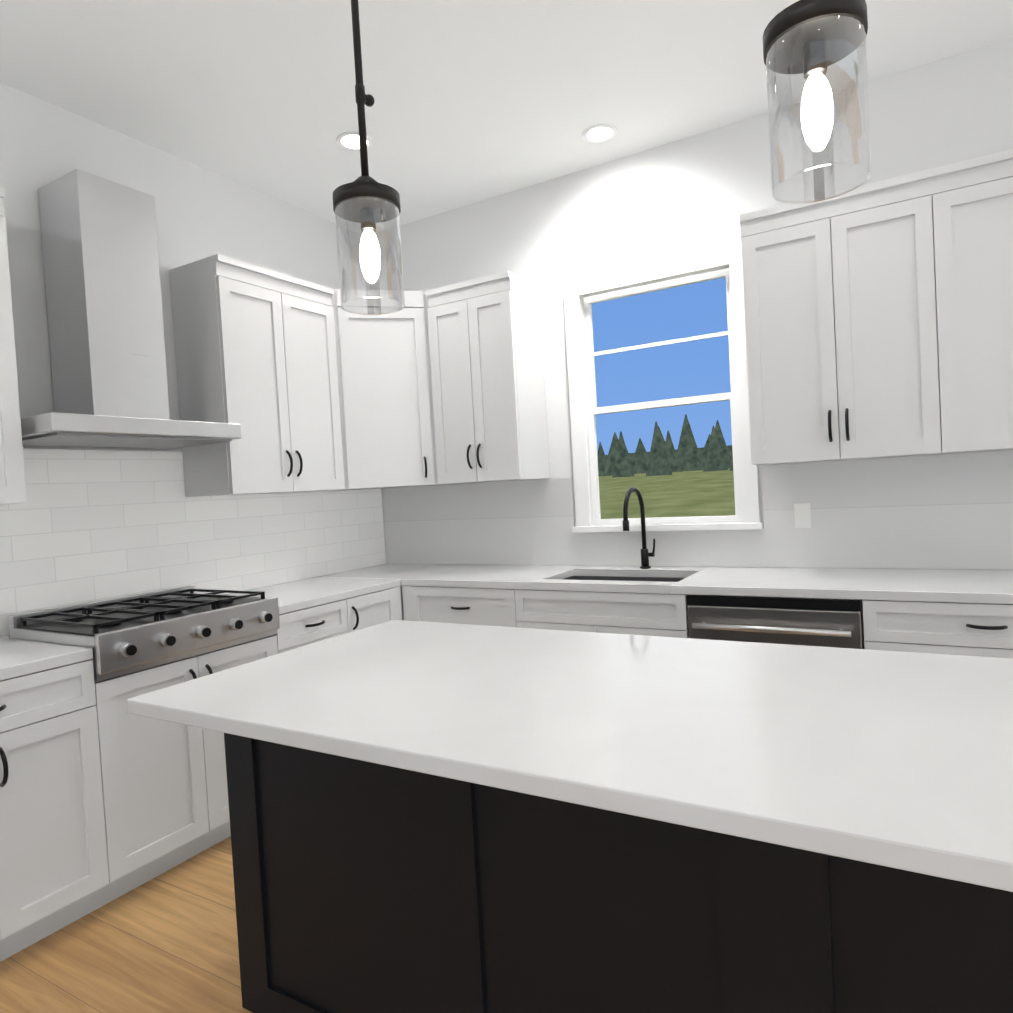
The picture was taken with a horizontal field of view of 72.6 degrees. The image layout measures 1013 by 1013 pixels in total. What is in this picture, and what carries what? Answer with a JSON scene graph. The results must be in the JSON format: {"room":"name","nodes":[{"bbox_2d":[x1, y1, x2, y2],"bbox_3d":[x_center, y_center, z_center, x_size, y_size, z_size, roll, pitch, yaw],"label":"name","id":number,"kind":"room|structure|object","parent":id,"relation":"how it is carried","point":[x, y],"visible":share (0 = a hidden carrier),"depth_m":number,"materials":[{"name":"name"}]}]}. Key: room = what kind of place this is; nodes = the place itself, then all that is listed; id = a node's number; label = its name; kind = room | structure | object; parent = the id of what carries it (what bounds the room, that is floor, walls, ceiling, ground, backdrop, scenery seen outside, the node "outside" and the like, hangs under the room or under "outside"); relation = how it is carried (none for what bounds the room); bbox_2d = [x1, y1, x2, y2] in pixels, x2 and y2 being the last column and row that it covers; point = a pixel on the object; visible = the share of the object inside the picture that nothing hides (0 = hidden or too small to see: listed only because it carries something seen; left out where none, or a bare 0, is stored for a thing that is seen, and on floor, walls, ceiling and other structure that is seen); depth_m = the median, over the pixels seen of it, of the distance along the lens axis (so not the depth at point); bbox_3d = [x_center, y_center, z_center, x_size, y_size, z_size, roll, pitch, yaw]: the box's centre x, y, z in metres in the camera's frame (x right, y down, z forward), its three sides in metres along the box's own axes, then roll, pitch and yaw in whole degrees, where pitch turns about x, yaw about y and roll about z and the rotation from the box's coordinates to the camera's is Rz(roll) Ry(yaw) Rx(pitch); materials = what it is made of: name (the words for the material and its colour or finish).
{"room":"kitchen","nodes":[
{"label":"kitchen","id":0,"kind":"room"},
{"bbox_2d":[0,836,252,1012],"bbox_3d":[0.475,1.427,-1.524,9.520,0.060,9.750,-2,2,30],"label":"floor","id":1,"kind":"structure","parent":0,"point":[166,942],"depth_m":2.13,"materials":[{"name":"brown wood"}]},
{"bbox_2d":[0,660,115,961],"bbox_3d":[-1.802,0.981,2.207,0.637,0.882,0.652,-2,2,30],"label":"base cabinet","id":2,"kind":"object","parent":1,"relation":"on","point":[106,797],"depth_m":2.21,"materials":[{"name":"white wood"}]},
{"bbox_2d":[0,575,403,680],"bbox_3d":[-1.595,0.497,2.564,0.666,0.036,2.970,-2,2,30],"label":"countertop","id":3,"kind":"structure","parent":2,"relation":"on","point":[19,657],"depth_m":3.13,"materials":[{"name":"stone"}]},
{"bbox_2d":[8,586,279,681],"bbox_3d":[-1.409,0.481,2.773,0.635,0.195,0.766,-2,2,30],"label":"cooktop","id":4,"kind":"object","parent":3,"relation":"on","point":[120,636],"visible":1,"depth_m":2.60,"materials":[{"name":"silver metal"}]},
{"bbox_2d":[100,614,283,897],"bbox_3d":[-1.442,0.944,2.820,0.637,0.882,0.772,-2,2,30],"label":"base cabinet","id":5,"kind":"object","parent":1,"relation":"on","point":[167,781],"depth_m":2.53,"materials":[{"name":"white wood"}]},
{"bbox_2d":[280,597,351,651],"bbox_3d":[-1.138,0.913,3.340,0.637,0.882,0.434,-2,2,30],"label":"base cabinet","id":6,"kind":"object","parent":1,"relation":"on","point":[307,626],"depth_m":3.18,"materials":[{"name":"white wood"}]},
{"bbox_2d":[352,586,401,631],"bbox_3d":[-0.924,0.891,3.706,0.637,0.882,0.415,-2,2,30],"label":"base cabinet","id":7,"kind":"object","parent":1,"relation":"on","point":[374,608],"depth_m":3.55,"materials":[{"name":"white wood"}]},
{"bbox_2d":[402,586,513,626],"bbox_3d":[-0.079,0.840,3.819,0.700,0.882,0.632,-2,2,30],"label":"base cabinet","id":8,"kind":"object","parent":1,"relation":"on","point":[456,605],"depth_m":3.54,"materials":[{"name":"white wood"}]},
{"bbox_2d":[345,564,451,571],"bbox_3d":[-0.678,0.403,4.128,0.666,0.036,0.360,-2,2,30],"label":"countertop","id":9,"kind":"structure","parent":8,"relation":"on","point":[384,567],"depth_m":4.25,"materials":[{"name":"stone"}]},
{"bbox_2d":[510,589,688,637],"bbox_3d":[0.584,0.814,3.428,0.840,0.882,0.632,-2,2,30],"label":"base cabinet","id":10,"kind":"object","parent":1,"relation":"on","point":[655,614],"depth_m":3.14,"materials":[{"name":"white wood"}]},
{"bbox_2d":[328,564,1012,603],"bbox_3d":[0.813,0.343,3.263,4.116,0.036,0.639,-2,2,30],"label":"countertop","id":11,"kind":"structure","parent":10,"relation":"on","point":[925,585],"depth_m":3.00,"materials":[{"name":"stone"}]},
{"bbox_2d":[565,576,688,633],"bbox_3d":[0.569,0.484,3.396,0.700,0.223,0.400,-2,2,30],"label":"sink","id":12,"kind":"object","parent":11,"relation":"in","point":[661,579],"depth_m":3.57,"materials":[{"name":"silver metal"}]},
{"bbox_2d":[622,487,654,568],"bbox_3d":[0.664,0.113,3.475,0.084,0.426,0.294,-2,2,30],"label":"faucet","id":13,"kind":"object","parent":11,"relation":"on","point":[645,554],"visible":1,"depth_m":3.57,"materials":[{"name":"black metal"}]},
{"bbox_2d":[224,736,1012,1012],"bbox_3d":[0.354,0.875,1.670,2.106,0.882,0.767,-2,2,30],"label":"kitchen island","id":14,"kind":"object","parent":1,"relation":"on","point":[443,818],"depth_m":1.39,"materials":[{"name":"painted wood"},{"name":"quartz"}]},
{"bbox_2d":[127,620,1012,895],"bbox_3d":[0.269,0.421,1.547,2.176,0.036,0.999,-2,2,30],"label":"island countertop","id":15,"kind":"structure","parent":14,"relation":"on","point":[888,761],"depth_m":1.31,"materials":[{"name":"white stone"}]},
{"bbox_2d":[687,594,863,648],"bbox_3d":[1.211,0.791,3.007,0.662,0.880,0.664,-2,2,30],"label":"dishwasher","id":16,"kind":"object","parent":1,"relation":"on","point":[824,622],"visible":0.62,"depth_m":2.74,"materials":[{"name":"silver metal"}]},
{"bbox_2d":[862,600,1012,658],"bbox_3d":[1.852,0.763,2.682,0.766,0.882,0.632,-2,2,30],"label":"base cabinet","id":17,"kind":"object","parent":1,"relation":"on","point":[971,629],"visible":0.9,"depth_m":2.46,"materials":[{"name":"white wood"}]},
{"bbox_2d":[0,82,385,594],"bbox_3d":[-1.924,-0.133,2.910,0.200,3.080,3.970,-2,2,30],"label":"wall","id":18,"kind":"structure","parent":0,"point":[201,212],"depth_m":3.19,"materials":[{"name":"white paint"}]},
{"bbox_2d":[0,187,26,504],"bbox_3d":[-2.029,-0.533,2.201,0.355,1.090,0.674,-2,2,30],"label":"upper cabinet","id":19,"kind":"object","parent":18,"relation":"attached to","point":[12,474],"depth_m":2.38,"materials":[{"name":"white wood"}]},
{"bbox_2d":[20,169,241,448],"bbox_3d":[-1.598,-0.784,2.805,0.488,1.050,0.778,-2,2,30],"label":"range hood","id":20,"kind":"object","parent":18,"relation":"attached to","point":[104,305],"visible":0.98,"depth_m":2.76,"materials":[{"name":"silver metal"}]},
{"bbox_2d":[0,449,385,635],"bbox_3d":[-1.737,0.114,3.003,0.009,0.719,3.623,-2,2,30],"label":"backsplash","id":21,"kind":"structure","parent":18,"relation":"attached to","point":[82,527],"depth_m":3.17,"materials":[{"name":"tile"}]},
{"bbox_2d":[170,254,344,496],"bbox_3d":[-1.246,-0.614,3.537,0.355,1.090,0.726,-2,2,30],"label":"upper cabinet","id":22,"kind":"object","parent":18,"relation":"attached to","point":[255,351],"depth_m":3.31,"materials":[{"name":"white wood"}]},
{"bbox_2d":[310,289,461,491],"bbox_3d":[-0.732,-0.657,4.070,0.703,1.090,0.703,-2,2,30],"label":"upper cabinet","id":23,"kind":"object","parent":18,"relation":"attached to","point":[385,399],"visible":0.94,"depth_m":3.84,"materials":[{"name":"white wood"}]},
{"bbox_2d":[0,0,1012,233],"bbox_3d":[0.300,-1.707,-1.610,9.520,0.060,9.750,-2,2,30],"label":"ceiling","id":24,"kind":"structure","parent":0,"point":[475,101],"depth_m":2.82,"materials":[{"name":"white paint"}]},
{"bbox_2d":[336,132,372,149],"bbox_3d":[-0.728,-1.749,3.302,0.170,0.007,0.170,-2,2,30],"label":"recessed light","id":25,"kind":"object","parent":24,"relation":"in","point":[348,140],"visible":0.77,"depth_m":3.29,"materials":[{"name":"white plastic"}]},
{"bbox_2d":[333,0,404,314],"bbox_3d":[-0.393,-1.134,1.841,0.178,1.193,0.178,-2,2,30],"label":"pendant light","id":26,"kind":"object","parent":24,"relation":"hanging from","point":[366,201],"visible":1,"depth_m":1.83,"materials":[{"name":"clear glass"}]},
{"bbox_2d":[582,124,616,142],"bbox_3d":[0.455,-1.817,3.362,0.170,0.007,0.170,-2,2,30],"label":"recessed light","id":27,"kind":"object","parent":24,"relation":"in","point":[600,133],"visible":1,"depth_m":3.35,"materials":[{"name":"white plastic"}]},
{"bbox_2d":[763,0,870,203],"bbox_3d":[0.556,-1.185,1.276,0.178,1.166,0.178,-2,2,30],"label":"pendant light","id":28,"kind":"object","parent":24,"relation":"hanging from","point":[812,40],"visible":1,"depth_m":1.28,"materials":[{"name":"clear glass"}]},
{"bbox_2d":[369,37,1012,619],"bbox_3d":[2.942,-0.391,2.397,9.120,3.080,0.085,-2,2,30],"label":"wall","id":29,"kind":"structure","parent":0,"point":[691,195],"depth_m":3.55,"materials":[{"name":"white paint"}]},
{"bbox_2d":[425,271,549,483],"bbox_3d":[-0.112,-0.687,3.889,0.538,1.090,0.386,-2,2,30],"label":"upper cabinet","id":30,"kind":"object","parent":29,"relation":"attached to","point":[487,375],"visible":0.98,"depth_m":3.75,"materials":[{"name":"white wood"}]},
{"bbox_2d":[563,243,763,531],"bbox_3d":[0.792,-0.567,3.615,1.007,1.385,0.123,-2,2,30],"label":"window","id":31,"kind":"structure","parent":29,"relation":"in","point":[746,493],"depth_m":3.59,"materials":[{"name":"white paint"}]},
{"bbox_2d":[382,450,1012,569],"bbox_3d":[0.962,0.060,3.528,4.108,0.497,0.009,-2,2,30],"label":"backsplash","id":32,"kind":"structure","parent":29,"relation":"attached to","point":[947,511],"depth_m":3.29,"materials":[{"name":"tile"}]},
{"bbox_2d":[794,503,810,527],"bbox_3d":[1.400,0.044,3.260,0.072,0.116,0.008,-2,2,30],"label":"electrical outlet","id":33,"kind":"object","parent":32,"relation":"attached to","point":[802,515],"visible":1,"depth_m":3.26,"materials":[{"name":"white plastic"}]},
{"bbox_2d":[739,170,938,464],"bbox_3d":[1.442,-0.750,2.993,0.713,1.090,0.355,-2,2,30],"label":"upper cabinet","id":34,"kind":"object","parent":29,"relation":"attached to","point":[878,319],"depth_m":2.83,"materials":[{"name":"white wood"}]},
{"bbox_2d":[927,149,1012,453],"bbox_3d":[2.044,-0.774,2.639,0.685,1.090,0.355,-2,2,30],"label":"upper cabinet","id":35,"kind":"object","parent":29,"relation":"attached to","point":[970,202],"depth_m":2.61,"materials":[{"name":"white wood"}]},
{"label":"outside","id":36,"kind":"structure","parent":0,"visible":0},
{"bbox_2d":[599,468,734,518],"bbox_3d":[-0.051,-1.295,56.447,180.000,3.963,89.700,-2,2,30],"label":"grass lawn","id":37,"kind":"structure","parent":36,"point":[691,493],"depth_m":35.28,"materials":[{"name":"green plant"}]},
{"bbox_2d":[597,414,732,477],"bbox_3d":[-12.085,-5.126,80.650,195.000,6.602,12.746,-2,2,30],"label":"trees","id":38,"kind":"object","parent":37,"relation":"on","point":[664,457],"visible":0.1,"depth_m":64.88,"materials":[{"name":"green plant"}]}
]}

